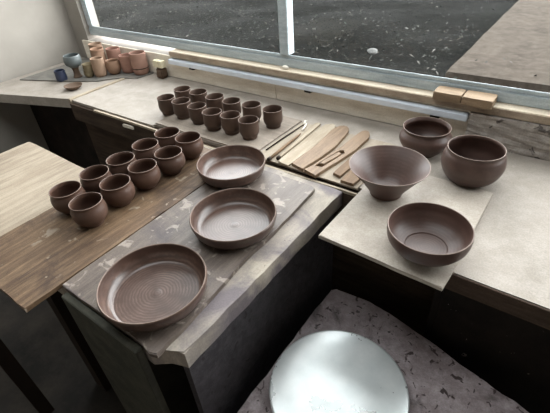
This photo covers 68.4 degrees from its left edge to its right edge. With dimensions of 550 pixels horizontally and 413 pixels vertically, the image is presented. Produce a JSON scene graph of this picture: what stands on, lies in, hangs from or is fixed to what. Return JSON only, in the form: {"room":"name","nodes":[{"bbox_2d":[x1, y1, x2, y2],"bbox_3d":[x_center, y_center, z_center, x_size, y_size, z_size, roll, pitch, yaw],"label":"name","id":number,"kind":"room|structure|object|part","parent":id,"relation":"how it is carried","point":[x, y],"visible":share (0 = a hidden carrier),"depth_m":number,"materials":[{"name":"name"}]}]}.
{"room":"art studio","nodes":[
{"label":"art studio","id":0,"kind":"room"},
{"bbox_2d":[0,0,81,153],"bbox_3d":[-2.243,-0.585,1.068,0.100,2.720,3.537,21,43,30],"label":"wall","id":1,"kind":"structure","parent":0,"point":[35,35],"depth_m":2.26,"materials":[{"name":"paint"}]},
{"bbox_2d":[0,291,198,412],"bbox_3d":[-0.339,1.233,0.795,4.580,0.100,3.537,21,43,30],"label":"floor","id":2,"kind":"structure","parent":0,"point":[36,338],"depth_m":1.55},
{"bbox_2d":[0,142,83,412],"bbox_3d":[-0.876,0.254,1.477,0.506,0.720,0.541,21,43,30],"label":"side table","id":3,"kind":"object","parent":2,"relation":"on","point":[28,171],"visible":0.47,"depth_m":1.31,"materials":[{"name":"brown wood"}]},
{"bbox_3d":[-0.832,0.453,1.235,0.040,0.684,0.040,21,43,30],"label":"leg","id":4,"kind":"part","parent":3,"relation":"part of","materials":[{"name":"brown wood"}]},
{"bbox_2d":[0,57,116,168],"bbox_3d":[-1.110,-0.371,2.340,0.585,0.720,0.637,21,43,30],"label":"workbench","id":5,"kind":"object","parent":2,"relation":"on","point":[67,137],"visible":0.54,"depth_m":2.14,"materials":[{"name":"concrete"}]},
{"bbox_3d":[-1.149,-0.318,2.311,0.580,0.674,0.020,21,43,30],"label":"panel","id":6,"kind":"part","parent":5,"relation":"part of","materials":[{"name":"black wood"}]},
{"bbox_2d":[64,82,81,89],"bbox_3d":[-0.995,-0.591,2.001,0.087,0.020,0.087,21,43,30],"label":"saucer","id":7,"kind":"object","parent":5,"relation":"on","point":[74,85],"visible":1,"depth_m":2.01,"materials":[{"name":"brown ceramic"}]},
{"bbox_2d":[20,58,153,81],"bbox_3d":[-1.002,-0.691,2.149,0.611,0.006,0.411,21,43,30],"label":"tray","id":8,"kind":"object","parent":5,"relation":"on","point":[48,75],"visible":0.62,"depth_m":2.14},
{"bbox_2d":[53,69,67,81],"bbox_3d":[-1.113,-0.681,2.105,0.056,0.055,0.056,21,43,30],"label":"cup","id":9,"kind":"object","parent":8,"relation":"on","point":[60,74],"visible":1,"depth_m":2.09,"materials":[{"name":"ceramic"}]},
{"bbox_2d":[63,53,82,77],"bbox_3d":[-1.042,-0.730,2.106,0.088,0.112,0.088,21,43,30],"label":"footed bowl","id":10,"kind":"object","parent":8,"relation":"on","point":[72,60],"visible":1,"depth_m":2.08,"materials":[{"name":"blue ceramic"}]},
{"bbox_2d":[63,53,81,67],"bbox_3d":[-1.044,-0.750,2.091,0.088,0.061,0.088,21,43,30],"label":"cup","id":11,"kind":"object","parent":10,"relation":"on","point":[72,60],"depth_m":2.07,"materials":[{"name":"grey ceramic"}]},
{"bbox_3d":[-1.040,-0.706,2.124,0.046,0.050,0.046,21,43,30],"label":"stem","id":12,"kind":"part","parent":10,"relation":"part of","materials":[{"name":"brown ceramic"}]},
{"bbox_2d":[83,72,93,77],"bbox_3d":[-0.972,-0.694,2.123,0.056,0.025,0.056,21,43,30],"label":"cup","id":13,"kind":"object","parent":8,"relation":"on","point":[88,75],"visible":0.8,"depth_m":2.11,"materials":[{"name":"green ceramic"}]},
{"bbox_3d":[-0.970,-0.705,2.114,0.056,0.025,0.056,21,43,30],"label":"cup","id":14,"kind":"object","parent":13,"relation":"on","visible":0},
{"bbox_3d":[-0.969,-0.717,2.105,0.056,0.025,0.056,21,43,30],"label":"cup","id":15,"kind":"object","parent":14,"relation":"on","visible":0},
{"bbox_2d":[82,62,91,67],"bbox_3d":[-0.968,-0.728,2.096,0.056,0.025,0.056,21,43,30],"label":"cup","id":16,"kind":"object","parent":15,"relation":"on","point":[86,64],"visible":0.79,"depth_m":2.08,"materials":[{"name":"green ceramic"}]},
{"bbox_2d":[88,42,105,57],"bbox_3d":[-0.978,-0.839,2.238,0.078,0.120,0.078,-14,38,-12],"label":"pot","id":17,"kind":"object","parent":8,"relation":"on","point":[93,44],"visible":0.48,"depth_m":2.21,"materials":[{"name":"ceramic"}]},
{"bbox_2d":[89,47,106,68],"bbox_3d":[-0.940,-0.788,2.170,0.074,0.115,0.074,17,42,26],"label":"pot","id":18,"kind":"object","parent":8,"relation":"on","point":[95,51],"visible":0.48,"depth_m":2.13,"materials":[{"name":"beige ceramic"}]},
{"bbox_2d":[90,56,106,76],"bbox_3d":[-0.913,-0.723,2.100,0.066,0.092,0.066,-8,37,-5],"label":"pot","id":19,"kind":"object","parent":8,"relation":"on","point":[97,62],"visible":1,"depth_m":2.08,"materials":[{"name":"ceramic"}]},
{"bbox_2d":[105,58,120,74],"bbox_3d":[-0.845,-0.733,2.124,0.075,0.070,0.075,-21,40,-21],"label":"pot","id":20,"kind":"object","parent":8,"relation":"on","point":[113,66],"visible":0.98,"depth_m":2.10,"materials":[{"name":"beige ceramic"}]},
{"bbox_2d":[105,46,120,61],"bbox_3d":[-0.865,-0.804,2.192,0.076,0.105,0.076,2,37,8],"label":"pot","id":21,"kind":"object","parent":8,"relation":"on","point":[113,51],"visible":0.41,"depth_m":2.15,"materials":[{"name":"pink ceramic"}]},
{"bbox_2d":[118,53,132,72],"bbox_3d":[-0.773,-0.753,2.129,0.078,0.088,0.078,20,43,29],"label":"pot","id":22,"kind":"object","parent":8,"relation":"on","point":[124,59],"visible":0.67,"depth_m":2.10,"materials":[{"name":"pink ceramic"}]},
{"bbox_2d":[128,50,148,74],"bbox_3d":[-0.699,-0.739,2.086,0.085,0.108,0.085,21,43,30],"label":"pot","id":23,"kind":"object","parent":8,"relation":"on","point":[139,63],"visible":1,"depth_m":2.06,"materials":[{"name":"ceramic"}]},
{"bbox_2d":[46,146,341,412],"bbox_3d":[-0.253,0.315,1.331,0.673,0.720,0.681,21,43,30],"label":"bench","id":24,"kind":"object","parent":2,"relation":"on","point":[236,340],"visible":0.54,"depth_m":1.00,"materials":[{"name":"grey wood"}]},
{"bbox_3d":[-0.653,0.393,1.310,0.060,0.669,0.034,21,43,30],"label":"leg","id":25,"kind":"part","parent":24,"relation":"part of","materials":[{"name":"brown wood"}]},
{"bbox_2d":[0,147,211,312],"bbox_3d":[-0.446,-0.011,1.173,0.305,0.012,0.731,21,43,30],"label":"board","id":26,"kind":"object","parent":24,"relation":"on","point":[41,254],"visible":0.57,"depth_m":1.04,"materials":[{"name":"brown wood"}]},
{"bbox_2d":[48,181,85,214],"bbox_3d":[-0.573,-0.020,1.130,0.092,0.071,0.093,23,45,32],"label":"cup","id":27,"kind":"object","parent":26,"relation":"on","point":[61,194],"visible":0.72,"depth_m":1.12,"materials":[{"name":"brown ceramic"}]},
{"bbox_2d":[68,192,107,228],"bbox_3d":[-0.491,0.014,1.074,0.091,0.072,0.092,23,45,32],"label":"cup","id":28,"kind":"object","parent":26,"relation":"on","point":[89,210],"visible":1,"depth_m":1.06,"materials":[{"name":"brown ceramic"}]},
{"bbox_2d":[79,165,111,193],"bbox_3d":[-0.521,-0.071,1.191,0.091,0.072,0.092,-32,45,-32],"label":"cup","id":29,"kind":"object","parent":26,"relation":"on","point":[90,177],"visible":0.63,"depth_m":1.18,"materials":[{"name":"brown ceramic"}]},
{"bbox_2d":[99,174,134,207],"bbox_3d":[-0.442,-0.040,1.142,0.092,0.071,0.093,-32,45,-32],"label":"cup","id":30,"kind":"object","parent":26,"relation":"on","point":[117,190],"visible":1,"depth_m":1.12,"materials":[{"name":"brown ceramic"}]},
{"bbox_2d":[106,151,136,174],"bbox_3d":[-0.468,-0.118,1.250,0.093,0.071,0.092,-26,42,-26],"label":"cup","id":31,"kind":"object","parent":26,"relation":"on","point":[117,163],"visible":0.58,"depth_m":1.25,"materials":[{"name":"brown ceramic"}]},
{"bbox_2d":[127,158,160,190],"bbox_3d":[-0.386,-0.092,1.205,0.092,0.072,0.091,-26,42,-26],"label":"cup","id":32,"kind":"object","parent":26,"relation":"on","point":[145,174],"visible":1,"depth_m":1.19,"materials":[{"name":"brown ceramic"}]},
{"bbox_2d":[132,138,160,159],"bbox_3d":[-0.413,-0.171,1.315,0.091,0.072,0.092,-21,40,-21],"label":"cup","id":33,"kind":"object","parent":26,"relation":"on","point":[146,147],"visible":0.63,"depth_m":1.30,"materials":[{"name":"brown ceramic"}]},
{"bbox_2d":[154,127,179,147],"bbox_3d":[-0.360,-0.221,1.377,0.093,0.071,0.092,-16,38,-15],"label":"cup","id":34,"kind":"object","parent":26,"relation":"on","point":[165,136],"visible":0.57,"depth_m":1.37,"materials":[{"name":"brown ceramic"}]},
{"bbox_2d":[154,146,184,175],"bbox_3d":[-0.326,-0.139,1.263,0.093,0.071,0.092,-16,38,-15],"label":"cup","id":35,"kind":"object","parent":26,"relation":"on","point":[170,160],"visible":0.96,"depth_m":1.24,"materials":[{"name":"brown ceramic"}]},
{"bbox_2d":[175,131,203,159],"bbox_3d":[-0.281,-0.197,1.335,0.092,0.072,0.091,21,43,30],"label":"cup","id":36,"kind":"object","parent":26,"relation":"on","point":[191,144],"visible":0.91,"depth_m":1.32,"materials":[{"name":"brown ceramic"}]},
{"bbox_3d":[-0.346,0.524,1.060,0.263,0.720,0.016,21,43,30],"label":"panel","id":37,"kind":"part","parent":24,"relation":"part of","materials":[{"name":"wood"}]},
{"bbox_2d":[63,170,314,357],"bbox_3d":[-0.173,0.070,1.036,0.330,0.012,0.633,21,43,30],"label":"board","id":38,"kind":"object","parent":24,"relation":"on","point":[289,195],"visible":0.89,"depth_m":0.99,"materials":[{"name":"wood"},{"name":"dried clay"}]},
{"bbox_2d":[96,243,206,331],"bbox_3d":[-0.254,0.171,0.858,0.235,0.049,0.236,-4,37,1],"label":"dish","id":39,"kind":"object","parent":38,"relation":"on","point":[153,287],"visible":1,"depth_m":0.88,"materials":[{"name":"brown ceramic"}]},
{"bbox_2d":[196,145,265,188],"bbox_3d":[-0.132,-0.119,1.235,0.217,0.047,0.216,-15,38,-14],"label":"dish","id":40,"kind":"object","parent":38,"relation":"on","point":[229,166],"visible":1,"depth_m":1.26,"materials":[{"name":"brown ceramic"}]},
{"bbox_2d":[189,188,276,249],"bbox_3d":[-0.104,0.033,1.029,0.228,0.047,0.229,-2,37,3],"label":"dish","id":41,"kind":"object","parent":38,"relation":"on","point":[232,218],"visible":1,"depth_m":1.05,"materials":[{"name":"brown ceramic"}]},
{"bbox_3d":[0.012,0.416,1.211,0.020,0.669,0.610,21,43,30],"label":"panel","id":42,"kind":"part","parent":24,"relation":"part of","materials":[{"name":"black wood"}]},
{"bbox_2d":[70,73,549,412],"bbox_3d":[0.290,0.158,1.484,2.811,0.720,0.631,21,43,30],"label":"workbench","id":43,"kind":"object","parent":2,"relation":"on","point":[491,316],"visible":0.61,"depth_m":1.10,"materials":[{"name":"concrete"}]},
{"bbox_2d":[69,78,124,103],"bbox_3d":[-0.870,-0.568,1.996,0.023,0.034,0.314,21,43,30],"label":"batten","id":44,"kind":"object","parent":43,"relation":"attached to","point":[120,79],"visible":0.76,"depth_m":1.97,"materials":[{"name":"brown wood"}]},
{"bbox_2d":[122,124,133,129],"bbox_3d":[-0.608,-0.331,1.677,0.066,0.013,0.007,21,43,30],"label":"handle","id":45,"kind":"object","parent":43,"relation":"attached to","point":[124,125],"visible":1,"depth_m":1.67,"materials":[{"name":"silver metal"}]},
{"bbox_2d":[156,67,168,78],"bbox_3d":[-0.571,-0.678,2.047,0.051,0.053,0.044,21,43,30],"label":"cup","id":46,"kind":"object","parent":43,"relation":"on","point":[162,73],"visible":0.91,"depth_m":2.03,"materials":[{"name":"brown ceramic"}]},
{"bbox_2d":[152,59,158,67],"bbox_3d":[-0.590,-0.717,2.024,0.030,0.032,0.029,21,43,30],"label":"foam piece","id":47,"kind":"object","parent":46,"relation":"on","point":[154,61],"visible":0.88,"depth_m":2.02,"materials":[{"name":"beige plastic"}]},
{"bbox_2d":[157,60,165,67],"bbox_3d":[-0.563,-0.707,2.008,0.031,0.032,0.028,21,43,30],"label":"foam piece","id":48,"kind":"object","parent":46,"relation":"on","point":[160,63],"visible":1,"depth_m":2.00,"materials":[{"name":"beige plastic"}]},
{"bbox_2d":[173,86,190,102],"bbox_3d":[-0.389,-0.468,1.721,0.071,0.069,0.072,4,37,11],"label":"clay cup","id":49,"kind":"object","parent":43,"relation":"on","point":[180,91],"visible":0.52,"depth_m":1.70,"materials":[{"name":"brown ceramic"}]},
{"bbox_2d":[155,106,301,149],"bbox_3d":[-0.187,-0.329,1.578,0.505,0.006,0.294,21,43,30],"label":"board","id":50,"kind":"object","parent":43,"relation":"on","point":[266,136],"visible":0.48,"depth_m":1.50,"materials":[{"name":"beige wood"}]},
{"bbox_2d":[157,94,174,115],"bbox_3d":[-0.439,-0.415,1.656,0.073,0.069,0.072,21,43,30],"label":"clay cup","id":51,"kind":"object","parent":50,"relation":"on","point":[165,105],"visible":0.89,"depth_m":1.64,"materials":[{"name":"brown ceramic"}]},
{"bbox_2d":[172,97,190,119],"bbox_3d":[-0.368,-0.389,1.614,0.073,0.069,0.072,-28,43,-28],"label":"clay cup","id":52,"kind":"object","parent":50,"relation":"on","point":[180,104],"visible":0.84,"depth_m":1.59,"materials":[{"name":"brown ceramic"}]},
{"bbox_2d":[187,102,205,124],"bbox_3d":[-0.296,-0.358,1.565,0.071,0.069,0.072,11,39,20],"label":"clay cup","id":53,"kind":"object","parent":50,"relation":"on","point":[195,109],"visible":0.84,"depth_m":1.54,"materials":[{"name":"brown ceramic"}]},
{"bbox_2d":[189,88,206,107],"bbox_3d":[-0.314,-0.444,1.682,0.073,0.069,0.072,14,40,23],"label":"clay cup","id":54,"kind":"object","parent":50,"relation":"on","point":[196,95],"visible":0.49,"depth_m":1.66,"materials":[{"name":"brown ceramic"}]},
{"bbox_2d":[202,107,221,131],"bbox_3d":[-0.231,-0.323,1.510,0.073,0.069,0.072,-8,37,-4],"label":"clay cup","id":55,"kind":"object","parent":50,"relation":"on","point":[211,116],"visible":0.94,"depth_m":1.49,"materials":[{"name":"brown ceramic"}]},
{"bbox_2d":[205,93,223,112],"bbox_3d":[-0.238,-0.411,1.630,0.073,0.069,0.074,26,46,34],"label":"clay cup","id":56,"kind":"object","parent":50,"relation":"on","point":[213,99],"visible":0.62,"depth_m":1.61,"materials":[{"name":"brown ceramic"}]},
{"bbox_2d":[220,110,239,134],"bbox_3d":[-0.159,-0.303,1.476,0.074,0.069,0.073,3,37,10],"label":"clay cup","id":57,"kind":"object","parent":50,"relation":"on","point":[229,119],"visible":0.91,"depth_m":1.46,"materials":[{"name":"brown ceramic"}]},
{"bbox_2d":[222,97,241,113],"bbox_3d":[-0.166,-0.381,1.583,0.071,0.069,0.072,-23,41,-23],"label":"clay cup","id":58,"kind":"object","parent":50,"relation":"on","point":[230,103],"visible":0.62,"depth_m":1.56,"materials":[{"name":"brown ceramic"}]},
{"bbox_2d":[238,115,258,140],"bbox_3d":[-0.091,-0.277,1.434,0.072,0.069,0.071,12,40,21],"label":"clay cup","id":59,"kind":"object","parent":50,"relation":"on","point":[248,124],"visible":1,"depth_m":1.42,"materials":[{"name":"brown ceramic"}]},
{"bbox_2d":[241,100,260,121],"bbox_3d":[-0.087,-0.357,1.541,0.073,0.069,0.072,-13,37,-11],"label":"clay cup","id":60,"kind":"object","parent":50,"relation":"on","point":[252,107],"visible":0.66,"depth_m":1.52,"materials":[{"name":"brown ceramic"}]},
{"bbox_2d":[262,105,282,128],"bbox_3d":[-0.007,-0.329,1.496,0.073,0.069,0.074,-4,37,1],"label":"clay cup","id":61,"kind":"object","parent":50,"relation":"on","point":[272,114],"visible":1,"depth_m":1.48,"materials":[{"name":"brown ceramic"}]},
{"bbox_3d":[-0.202,0.047,1.694,1.735,0.708,0.020,21,43,30],"label":"panel","id":62,"kind":"part","parent":43,"relation":"part of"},
{"bbox_2d":[262,123,397,189],"bbox_3d":[0.171,-0.183,1.347,0.379,0.004,0.298,21,43,30],"label":"board","id":63,"kind":"object","parent":43,"relation":"on","point":[328,175],"visible":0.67,"depth_m":1.36,"materials":[{"name":"beige wood"}]},
{"bbox_2d":[267,133,300,160],"bbox_3d":[0.034,-0.207,1.379,0.013,0.013,0.211,19,42,28],"label":"stick","id":64,"kind":"object","parent":63,"relation":"on","point":[269,158],"visible":1,"depth_m":1.36,"materials":[{"name":"brown wood"}]},
{"bbox_2d":[266,120,306,149],"bbox_3d":[0.047,-0.258,1.452,0.017,0.010,0.260,21,43,30],"label":"brush","id":65,"kind":"object","parent":63,"relation":"on","point":[304,123],"visible":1,"depth_m":1.44,"materials":[{"name":"brown wood"}]},
{"bbox_2d":[276,123,320,159],"bbox_3d":[0.084,-0.234,1.411,0.022,0.013,0.295,18,42,27],"label":"wooden spatula","id":66,"kind":"object","parent":63,"relation":"on","point":[315,126],"visible":1,"depth_m":1.41,"materials":[{"name":"brown wood"}]},
{"bbox_2d":[278,124,335,166],"bbox_3d":[0.120,-0.218,1.391,0.056,0.006,0.329,21,43,30],"label":"wooden paddle","id":67,"kind":"object","parent":63,"relation":"on","point":[318,135],"visible":0.93,"depth_m":1.37,"materials":[{"name":"brown wood"}]},
{"bbox_2d":[292,125,348,170],"bbox_3d":[0.166,-0.201,1.359,0.069,0.011,0.326,21,43,30],"label":"wooden paddle","id":68,"kind":"object","parent":63,"relation":"on","point":[338,134],"visible":0.98,"depth_m":1.34,"materials":[{"name":"beige wood"}]},
{"bbox_2d":[319,152,341,166],"bbox_3d":[0.178,-0.149,1.286,0.094,0.012,0.015,-32,44,-32],"label":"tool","id":69,"kind":"object","parent":63,"relation":"on","point":[333,157],"visible":0.93,"depth_m":1.28,"materials":[{"name":"beige wood"}]},
{"bbox_2d":[304,130,369,177],"bbox_3d":[0.220,-0.176,1.320,0.057,0.011,0.337,27,47,35],"label":"wooden paddle","id":70,"kind":"object","parent":63,"relation":"on","point":[355,143],"visible":0.96,"depth_m":1.31,"materials":[{"name":"beige wood"}]},
{"bbox_2d":[333,158,350,177],"bbox_3d":[0.224,-0.125,1.252,0.033,0.009,0.135,21,43,30],"label":"tool","id":71,"kind":"object","parent":63,"relation":"on","point":[344,168],"visible":0.67,"depth_m":1.23,"materials":[{"name":"beige wood"}]},
{"bbox_2d":[340,170,359,185],"bbox_3d":[0.258,-0.109,1.227,0.047,0.009,0.163,21,43,30],"label":"tool","id":72,"kind":"object","parent":63,"relation":"on","point":[350,178],"visible":0.38,"depth_m":1.19,"materials":[{"name":"beige wood"}]},
{"bbox_2d":[318,176,492,290],"bbox_3d":[0.346,0.023,1.046,0.312,0.010,0.405,21,43,30],"label":"board","id":73,"kind":"object","parent":43,"relation":"on","point":[360,228],"visible":0.7,"depth_m":1.03,"materials":[{"name":"beige wood"}]},
{"bbox_2d":[349,145,430,200],"bbox_3d":[0.304,-0.076,1.096,0.210,0.092,0.210,-13,37,-11],"label":"bowl","id":74,"kind":"object","parent":73,"relation":"on","point":[388,171],"visible":1,"depth_m":1.12,"materials":[{"name":"brown ceramic"}]},
{"bbox_2d":[387,202,474,266],"bbox_3d":[0.343,0.072,0.910,0.189,0.072,0.188,21,43,30],"label":"bowl","id":75,"kind":"object","parent":73,"relation":"on","point":[422,233],"visible":1,"depth_m":0.94,"materials":[{"name":"brown ceramic"}]},
{"bbox_2d":[399,117,451,157],"bbox_3d":[0.474,-0.213,1.282,0.158,0.090,0.158,23,45,32],"label":"round bowl","id":76,"kind":"object","parent":43,"relation":"on","point":[429,137],"visible":0.92,"depth_m":1.26,"materials":[{"name":"brown ceramic"}]},
{"bbox_2d":[441,135,506,187],"bbox_3d":[0.551,-0.118,1.132,0.166,0.108,0.165,21,43,30],"label":"round pot","id":77,"kind":"object","parent":43,"relation":"on","point":[469,161],"visible":1,"depth_m":1.10,"materials":[{"name":"brown ceramic"}]},
{"bbox_3d":[0.880,0.543,0.917,1.050,0.708,0.020,21,43,30],"label":"panel","id":78,"kind":"part","parent":43,"relation":"part of","materials":[{"name":"black wood"}]},
{"bbox_2d":[237,289,528,412],"bbox_3d":[0.225,0.699,0.983,0.631,0.460,0.784,21,43,30],"label":"wheel","id":79,"kind":"object","parent":2,"relation":"on","point":[352,354],"visible":1,"depth_m":1.00,"materials":[{"name":"metal"}]},
{"bbox_2d":[63,0,453,137],"bbox_3d":[0.580,-0.785,1.042,4.380,2.720,0.098,21,43,30],"label":"wall","id":80,"kind":"structure","parent":0,"point":[74,9],"depth_m":2.30,"materials":[{"name":"paint"}]},
{"bbox_2d":[82,40,470,136],"bbox_3d":[-0.246,-0.602,1.868,2.171,0.104,0.012,21,43,30],"label":"window sill","id":81,"kind":"structure","parent":80,"relation":"attached to","point":[395,116],"depth_m":1.66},
{"bbox_2d":[80,0,549,109],"bbox_3d":[0.264,-1.153,1.022,3.400,1.668,0.044,21,43,30],"label":"window","id":82,"kind":"structure","parent":80,"relation":"in","point":[523,97],"depth_m":1.56,"materials":[{"name":"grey paint"}]},
{"bbox_2d":[168,58,469,121],"bbox_3d":[0.051,-0.496,1.647,1.398,0.034,0.028,21,43,30],"label":"metal rail","id":83,"kind":"object","parent":80,"relation":"attached to","point":[433,111],"visible":0.99,"depth_m":1.53,"materials":[{"name":"metal"}]},
{"bbox_2d":[169,49,549,124],"bbox_3d":[0.607,-0.363,1.347,2.680,0.025,0.122,21,43,30],"label":"trim","id":84,"kind":"structure","parent":80,"relation":"attached to","point":[500,105],"depth_m":1.50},
{"bbox_2d":[432,86,466,103],"bbox_3d":[0.562,-0.362,1.307,0.087,0.026,0.061,21,43,30],"label":"timber offcut","id":85,"kind":"object","parent":84,"relation":"on","point":[444,93],"visible":0.96,"depth_m":1.29,"materials":[{"name":"beige wood"}]},
{"bbox_2d":[461,90,497,109],"bbox_3d":[0.634,-0.333,1.259,0.090,0.026,0.066,21,43,30],"label":"timber offcut","id":86,"kind":"object","parent":84,"relation":"on","point":[478,99],"visible":1,"depth_m":1.25,"materials":[{"name":"beige wood"}]},
{"bbox_2d":[465,111,549,160],"bbox_3d":[0.883,-0.165,1.163,0.631,0.104,0.036,21,43,30],"label":"trim","id":87,"kind":"structure","parent":80,"relation":"attached to","point":[525,138],"depth_m":1.24,"materials":[{"name":"weathered grey-brown wood"}]},
{"label":"outside","id":88,"kind":"structure","parent":0,"visible":0},
{"bbox_2d":[92,0,517,77],"bbox_3d":[1.618,-2.625,5.030,14.000,0.105,8.000,21,43,30],"label":"ground","id":89,"kind":"structure","parent":88,"point":[409,13],"depth_m":4.07,"materials":[{"name":"asphalt"}]},
{"bbox_2d":[94,0,536,87],"bbox_3d":[0.969,-2.473,4.788,8.331,0.122,6.334,21,43,30],"label":"leaf litter","id":90,"kind":"object","parent":89,"relation":"on","point":[96,0],"visible":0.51,"depth_m":3.87,"materials":[{"name":"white plant"}]},
{"bbox_2d":[367,48,377,54],"bbox_3d":[0.727,-1.159,3.021,0.079,0.040,0.082,21,43,30],"label":"stone","id":91,"kind":"object","parent":90,"relation":"on","point":[372,51],"visible":1,"depth_m":3.00,"materials":[{"name":"white stone"}]},
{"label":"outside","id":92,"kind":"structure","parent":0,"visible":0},
{"bbox_2d":[445,0,549,92],"bbox_3d":[3.034,-1.381,3.186,2.308,0.090,3.446,21,43,30],"label":"path","id":93,"kind":"structure","parent":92,"point":[521,36],"depth_m":2.85,"materials":[{"name":"beige concrete"}]}
]}

